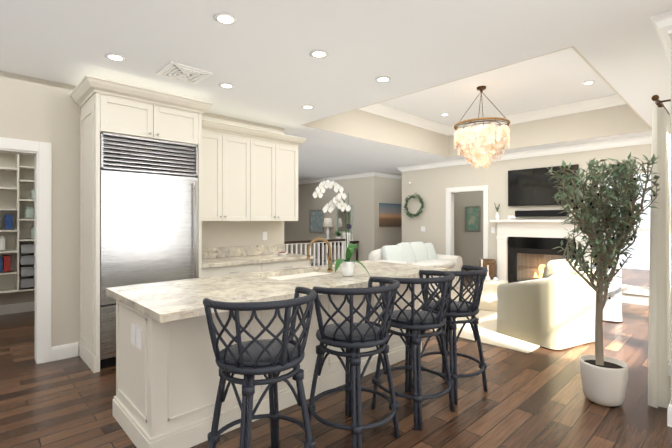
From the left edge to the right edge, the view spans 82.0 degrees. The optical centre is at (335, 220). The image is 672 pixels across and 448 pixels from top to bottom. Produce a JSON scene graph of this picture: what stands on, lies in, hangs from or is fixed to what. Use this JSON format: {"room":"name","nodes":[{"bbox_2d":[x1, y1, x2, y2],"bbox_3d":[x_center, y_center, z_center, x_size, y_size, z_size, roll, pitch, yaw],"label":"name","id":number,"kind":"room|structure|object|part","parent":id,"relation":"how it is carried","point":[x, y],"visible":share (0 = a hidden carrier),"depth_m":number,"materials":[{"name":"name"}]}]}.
{"room":"kitchen","nodes":[
{"label":"kitchen","id":0,"kind":"room"},
{"bbox_2d":[0,290,34,304],"bbox_3d":[-5.318,0.000,5.338,3.500,2.740,0.150,0,0,-44],"label":"wall","id":1,"kind":"structure","parent":0,"point":[16,297],"depth_m":5.76,"materials":[{"name":"beige paint"}]},
{"bbox_2d":[0,152,34,293],"bbox_3d":[-5.053,-0.010,5.242,2.770,2.040,0.347,0,0,-44],"label":"pantry shelving","id":2,"kind":"object","parent":1,"relation":"attached to","point":[17,222],"visible":0.35,"depth_m":5.67,"materials":[{"name":"beige wood"}]},
{"bbox_2d":[0,71,283,355],"bbox_3d":[-4.291,0.000,2.448,9.600,2.740,0.150,0,0,-44],"label":"wall","id":3,"kind":"structure","parent":0,"point":[37,109],"depth_m":3.85,"materials":[{"name":"beige paint"}]},
{"bbox_2d":[0,137,51,363],"bbox_3d":[-3.220,0.305,3.469,1.060,2.130,0.190,0,0,-44],"label":"door frame","id":4,"kind":"structure","parent":3,"relation":"attached to","point":[41,152],"depth_m":3.72,"materials":[{"name":"white wood"}]},
{"bbox_2d":[262,232,266,239],"bbox_3d":[-1.006,0.210,5.467,0.080,0.120,0.007,0,0,-44],"label":"switch plate","id":5,"kind":"object","parent":3,"relation":"attached to","point":[264,235],"depth_m":5.46,"materials":[{"name":"white plastic"}]},
{"bbox_2d":[0,259,671,426],"bbox_3d":[-0.602,1.300,3.649,16.600,0.140,18.000,0,0,-44],"label":"baseboard","id":6,"kind":"structure","parent":3,"relation":"attached to","point":[64,351],"depth_m":5.66,"materials":[{"name":"white wood"}]},
{"bbox_2d":[284,176,375,260],"bbox_3d":[-0.614,0.001,12.615,0.150,2.740,5.000,0,0,-44],"label":"wall","id":7,"kind":"structure","parent":0,"point":[367,195],"depth_m":11.62,"materials":[{"name":"beige paint"}]},
{"bbox_2d":[309,209,323,232],"bbox_3d":[-0.632,0.006,12.502,0.028,0.750,0.700,0,0,-44],"label":"framed picture","id":8,"kind":"object","parent":7,"relation":"attached to","point":[316,219],"visible":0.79,"depth_m":12.50,"materials":[{"name":"blue paper"}]},
{"bbox_2d":[336,204,352,233],"bbox_3d":[0.244,-0.049,11.582,0.028,0.880,0.720,0,0,-44],"label":"mirror","id":9,"kind":"object","parent":7,"relation":"attached to","point":[340,219],"visible":0.65,"depth_m":11.60,"materials":[{"name":"white"}]},
{"bbox_2d":[298,10,671,183],"bbox_3d":[0.901,-1.310,5.081,12.450,0.120,18.000,0,0,-44],"label":"crown molding","id":10,"kind":"structure","parent":7,"relation":"attached to","point":[662,23],"depth_m":7.11,"materials":[{"name":"white"}]},
{"bbox_2d":[0,263,671,447],"bbox_3d":[0.284,1.420,5.184,20.000,0.100,19.000,0,0,-44],"label":"floor","id":11,"kind":"structure","parent":0,"point":[536,398],"depth_m":2.85,"materials":[{"name":"brown wood"}]},
{"bbox_2d":[70,75,312,372],"bbox_3d":[-1.440,0.047,4.562,2.716,2.645,0.717,0,0,-44],"label":"kitchen cabinets","id":12,"kind":"object","parent":11,"relation":"on","point":[163,175],"visible":0.73,"depth_m":3.89,"materials":[{"name":"beige wood"}]},
{"bbox_2d":[276,252,287,254],"bbox_3d":[-0.745,0.446,5.336,0.170,0.045,0.167,0,0,-44],"label":"countertop","id":13,"kind":"structure","parent":12,"relation":"on","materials":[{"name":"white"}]},
{"bbox_2d":[203,286,316,447],"bbox_3d":[-0.390,0.872,2.050,0.594,0.998,0.568,0,0,-44],"label":"stool","id":14,"kind":"object","parent":11,"relation":"on","point":[275,356],"visible":1,"depth_m":1.90,"materials":[{"name":"wicker"}]},
{"bbox_2d":[113,272,425,447],"bbox_3d":[-0.340,0.940,3.378,2.691,0.860,0.763,0,0,-44],"label":"kitchen island","id":15,"kind":"object","parent":11,"relation":"on","point":[167,376],"depth_m":2.44,"materials":[{"name":"beige wood"}]},
{"bbox_2d":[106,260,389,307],"bbox_3d":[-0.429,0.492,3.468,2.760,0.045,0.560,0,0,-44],"label":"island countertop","id":16,"kind":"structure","parent":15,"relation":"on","point":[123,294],"depth_m":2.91,"materials":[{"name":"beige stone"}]},
{"bbox_2d":[307,237,332,271],"bbox_3d":[-0.140,0.310,3.561,0.248,0.318,0.125,0,0,-44],"label":"faucet","id":17,"kind":"object","parent":16,"relation":"on","point":[329,258],"visible":0.96,"depth_m":3.57,"materials":[{"name":"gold metal"}]},
{"bbox_2d":[130,264,447,323],"bbox_3d":[-0.060,0.492,3.081,2.760,0.045,0.510,0,0,-44],"label":"island countertop","id":18,"kind":"structure","parent":15,"relation":"on","point":[179,305],"depth_m":2.54,"materials":[{"name":"beige stone"}]},
{"bbox_2d":[312,180,368,275],"bbox_3d":[0.082,0.056,3.309,0.433,0.827,0.370,0,0,-44],"label":"orchid","id":19,"kind":"object","parent":18,"relation":"on","point":[347,266],"visible":1,"depth_m":3.30,"materials":[{"name":"white plant"}]},
{"bbox_2d":[284,233,349,265],"bbox_3d":[-1.101,0.815,8.171,2.615,1.110,1.365,0,0,-44],"label":"stair railing","id":20,"kind":"object","parent":11,"relation":"on","point":[343,246],"visible":0.31,"depth_m":8.08,"materials":[{"name":"white wood"}]},
{"bbox_2d":[320,218,358,264],"bbox_3d":[0.067,0.641,11.469,0.424,1.460,1.300,0,0,-44],"label":"console table","id":21,"kind":"object","parent":11,"relation":"on","point":[327,222],"visible":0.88,"depth_m":11.68,"materials":[{"name":"brown wood"}]},
{"bbox_2d":[305,276,399,447],"bbox_3d":[0.114,0.872,2.434,0.595,0.998,0.568,0,0,-44],"label":"stool","id":22,"kind":"object","parent":11,"relation":"on","point":[350,336],"visible":1,"depth_m":2.27,"materials":[{"name":"wicker"}]},
{"bbox_2d":[372,270,454,430],"bbox_3d":[0.569,0.872,2.812,0.595,0.998,0.568,0,0,-44],"label":"stool","id":23,"kind":"object","parent":11,"relation":"on","point":[413,321],"visible":0.77,"depth_m":2.63,"materials":[{"name":"wicker"}]},
{"bbox_2d":[412,265,487,404],"bbox_3d":[0.938,0.872,3.164,0.595,0.998,0.568,0,0,-44],"label":"stool","id":24,"kind":"object","parent":11,"relation":"on","point":[461,308],"visible":0.71,"depth_m":2.98,"materials":[{"name":"wicker"}]},
{"bbox_2d":[420,287,539,353],"bbox_3d":[2.255,1.363,6.102,3.320,0.012,2.690,0,0,-44],"label":"rug","id":25,"kind":"object","parent":11,"relation":"on","point":[487,328],"visible":0.08,"depth_m":4.71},
{"bbox_2d":[368,241,462,295],"bbox_3d":[1.588,0.885,7.657,2.010,0.930,0.937,0,0,-44],"label":"sofa","id":26,"kind":"object","parent":25,"relation":"on","point":[420,253],"visible":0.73,"depth_m":7.56,"materials":[{"name":"white fabric"}]},
{"bbox_2d":[473,280,506,310],"bbox_3d":[2.420,1.153,6.059,0.504,0.406,0.504,0,0,-44],"label":"drum side table","id":27,"kind":"object","parent":25,"relation":"on","point":[488,300],"visible":0.35,"depth_m":5.84,"materials":[{"name":"beige"}]},
{"bbox_2d":[481,260,501,283],"bbox_3d":[2.406,0.778,6.027,0.235,0.340,0.314,0,0,-44],"label":"decor","id":28,"kind":"object","parent":27,"relation":"on","point":[488,279],"visible":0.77,"depth_m":6.06,"materials":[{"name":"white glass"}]},
{"bbox_2d":[497,259,595,349],"bbox_3d":[2.513,0.899,4.568,0.877,0.912,0.747,0,0,-28],"label":"armchair","id":29,"kind":"object","parent":25,"relation":"on","point":[553,307],"visible":0.81,"depth_m":4.25,"materials":[{"name":"white fabric"}]},
{"bbox_2d":[581,260,621,321],"bbox_3d":[3.767,0.899,5.734,0.747,0.912,0.877,0,0,34],"label":"armchair","id":30,"kind":"object","parent":25,"relation":"on","point":[612,310],"visible":0.17,"depth_m":5.22,"materials":[{"name":"white fabric"}]},
{"bbox_2d":[478,259,494,279],"bbox_3d":[3.103,1.079,7.952,0.330,0.578,0.330,0,0,-44],"label":"basket","id":31,"kind":"object","parent":11,"relation":"on","point":[490,263],"visible":0.52,"depth_m":7.81,"materials":[{"name":"brown wicker"}]},
{"bbox_2d":[490,220,590,282],"bbox_3d":[3.861,0.673,7.328,0.257,1.395,1.830,0,0,-44],"label":"fireplace","id":32,"kind":"object","parent":11,"relation":"on","point":[526,251],"visible":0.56,"depth_m":7.49,"materials":[{"name":"white"}]},
{"bbox_2d":[494,203,514,219],"bbox_3d":[3.407,-0.209,7.822,0.126,0.367,0.420,0,0,-44],"label":"mantel decor","id":33,"kind":"object","parent":32,"relation":"on","point":[497,216],"visible":1,"depth_m":7.89,"materials":[{"name":"white ceramic"}]},
{"bbox_3d":[3.882,0.905,7.348,0.003,0.550,0.870,0,0,-44],"label":"glass frame","id":34,"kind":"part","parent":32,"relation":"part of","materials":[{"name":"clear glass"}]},
{"bbox_2d":[544,152,660,406],"bbox_3d":[2.031,0.445,2.965,1.125,1.845,0.786,0,0,-44],"label":"tree","id":35,"kind":"object","parent":11,"relation":"on","point":[604,379],"visible":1,"depth_m":2.83,"materials":[{"name":"green plant"}]},
{"bbox_2d":[0,0,671,179],"bbox_3d":[0.284,-1.725,5.184,20.000,0.710,19.000,0,0,-44],"label":"ceiling","id":36,"kind":"structure","parent":0,"point":[266,64],"depth_m":3.32,"materials":[{"name":"white paint"}]},
{"bbox_2d":[105,53,125,60],"bbox_3d":[-1.843,-1.366,3.227,0.154,0.007,0.154,0,0,37],"label":"recessed light","id":37,"kind":"object","parent":36,"relation":"in","point":[115,57],"depth_m":3.22,"materials":[{"name":"white"}]},
{"bbox_2d":[156,61,212,83],"bbox_3d":[-1.403,-1.358,3.577,0.380,0.022,0.380,0,0,-44],"label":"ceiling vent","id":38,"kind":"object","parent":36,"relation":"in","point":[181,72],"visible":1,"depth_m":3.54,"materials":[{"name":"white metal"}]},
{"bbox_2d":[214,13,236,24],"bbox_3d":[-0.747,-1.366,2.613,0.154,0.007,0.154,0,0,19],"label":"recessed light","id":39,"kind":"object","parent":36,"relation":"in","point":[225,18],"depth_m":2.61,"materials":[{"name":"white"}]},
{"bbox_2d":[219,83,233,88],"bbox_3d":[-1.105,-1.366,3.902,0.154,0.007,0.154,0,0,19],"label":"recessed light","id":40,"kind":"object","parent":36,"relation":"in","point":[224,85],"depth_m":3.90,"materials":[{"name":"white"}]},
{"bbox_2d":[302,105,313,108],"bbox_3d":[-0.337,-1.366,4.634,0.154,0.007,0.154,0,0,37],"label":"recessed light","id":41,"kind":"object","parent":36,"relation":"in","point":[304,106],"depth_m":4.64,"materials":[{"name":"white"}]},
{"bbox_2d":[310,50,327,57],"bbox_3d":[-0.140,-1.366,3.165,0.154,0.007,0.154,0,0,37],"label":"recessed light","id":42,"kind":"object","parent":36,"relation":"in","point":[315,53],"depth_m":3.16,"materials":[{"name":"white"}]},
{"bbox_2d":[375,76,390,82],"bbox_3d":[0.454,-1.366,3.730,0.154,0.007,0.154,0,0,37],"label":"recessed light","id":43,"kind":"object","parent":36,"relation":"in","point":[382,79],"depth_m":3.73,"materials":[{"name":"white"}]},
{"bbox_2d":[358,103,451,135],"bbox_3d":[1.000,-1.905,6.862,4.010,0.150,0.119,0,0,-44],"label":"crown molding","id":44,"kind":"structure","parent":36,"relation":"attached to","point":[378,109],"depth_m":7.14,"materials":[{"name":"white"}]},
{"bbox_2d":[453,86,509,167],"bbox_3d":[2.148,-1.376,5.720,0.786,1.206,0.788,0,0,-44],"label":"chandelier","id":45,"kind":"object","parent":36,"relation":"hanging from","point":[480,144],"visible":1,"depth_m":5.50,"materials":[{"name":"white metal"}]},
{"bbox_3d":[2.150,-1.682,5.719,0.784,0.595,0.784,0,0,-44],"label":"frame","id":46,"kind":"part","parent":45,"relation":"part of","materials":[{"name":"brown metal"}]},
{"bbox_2d":[451,94,625,134],"bbox_3d":[3.551,-1.905,7.005,0.119,0.150,3.150,0,0,-44],"label":"crown molding","id":47,"kind":"structure","parent":36,"relation":"attached to","point":[539,114],"depth_m":6.66,"materials":[{"name":"white"}]},
{"bbox_2d":[582,81,594,84],"bbox_3d":[3.610,-1.976,5.521,0.154,0.007,0.154,0,0,19],"label":"recessed light","id":48,"kind":"object","parent":36,"relation":"in","point":[587,82],"depth_m":5.51,"materials":[{"name":"white"}]},
{"bbox_2d":[376,176,401,249],"bbox_3d":[1.909,0.001,11.670,2.200,2.740,0.150,0,0,-44],"label":"wall","id":49,"kind":"structure","parent":0,"point":[388,190],"depth_m":11.16,"materials":[{"name":"beige paint"}]},
{"bbox_2d":[379,203,401,226],"bbox_3d":[1.593,-0.174,11.240,1.010,0.670,0.033,0,0,-44],"label":"framed picture","id":50,"kind":"object","parent":49,"relation":"attached to","point":[390,214],"visible":1,"depth_m":11.23},
{"bbox_2d":[402,144,650,296],"bbox_3d":[3.717,0.000,7.778,0.150,2.740,5.780,0,0,-44],"label":"wall","id":51,"kind":"structure","parent":0,"point":[429,186],"depth_m":8.23,"materials":[{"name":"beige paint"}]},
{"bbox_2d":[403,193,423,217],"bbox_3d":[1.891,-0.385,9.464,0.091,0.620,0.638,0,0,-44],"label":"wreath","id":52,"kind":"object","parent":51,"relation":"attached to","point":[409,214],"visible":1,"depth_m":9.46,"materials":[{"name":"green plant"}]},
{"bbox_2d":[446,185,487,258],"bbox_3d":[2.933,0.305,8.591,0.175,2.130,1.000,0,0,-44],"label":"door frame","id":53,"kind":"structure","parent":51,"relation":"attached to","point":[450,192],"depth_m":8.73,"materials":[{"name":"white wood"}]},
{"bbox_2d":[465,206,479,231],"bbox_3d":[3.534,-0.059,10.013,0.028,0.660,0.410,0,0,-44],"label":"picture frame","id":54,"kind":"object","parent":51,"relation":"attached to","point":[472,218],"visible":0.98,"depth_m":10.01,"materials":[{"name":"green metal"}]},
{"bbox_2d":[515,210,568,216],"bbox_3d":[3.911,-0.145,7.382,0.110,0.120,0.920,0,0,-44],"label":"soundbar","id":55,"kind":"object","parent":51,"relation":"attached to","point":[541,213],"visible":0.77,"depth_m":7.33,"materials":[{"name":"black plastic"}]},
{"bbox_2d":[508,164,578,205],"bbox_3d":[3.929,-0.660,7.400,0.060,0.720,1.240,0,0,-44],"label":"wall-mounted tv","id":56,"kind":"object","parent":51,"relation":"attached to","point":[532,187],"visible":0.69,"depth_m":7.46,"materials":[{"name":"black"}]},
{"bbox_2d":[597,165,650,295],"bbox_3d":[4.989,0.155,6.379,0.120,2.110,1.140,0,0,-44],"label":"window","id":57,"kind":"structure","parent":51,"relation":"in","point":[629,289],"depth_m":6.37,"materials":[{"name":"white"}]},
{"bbox_2d":[671,34,671,404],"bbox_3d":[4.454,-0.001,0.365,0.150,2.740,6.270,0,0,-44],"label":"wall","id":58,"kind":"structure","parent":0,"point":[671,219],"depth_m":2.57,"materials":[{"name":"beige paint"}]},
{"bbox_2d":[648,95,670,407],"bbox_3d":[3.852,0.235,4.229,4.452,2.245,0.151,0,0,-44],"label":"curtain","id":59,"kind":"object","parent":58,"relation":"hanging from","point":[659,378],"visible":0.96,"depth_m":2.82,"materials":[{"name":"fabric"}]},
{"bbox_2d":[668,358,670,375],"bbox_3d":[3.952,0.080,4.176,4.220,2.060,0.140,0,0,-44],"label":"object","id":60,"kind":"structure","parent":58,"relation":"in","point":[669,368],"depth_m":2.77,"materials":[{"name":"white"}]}
]}

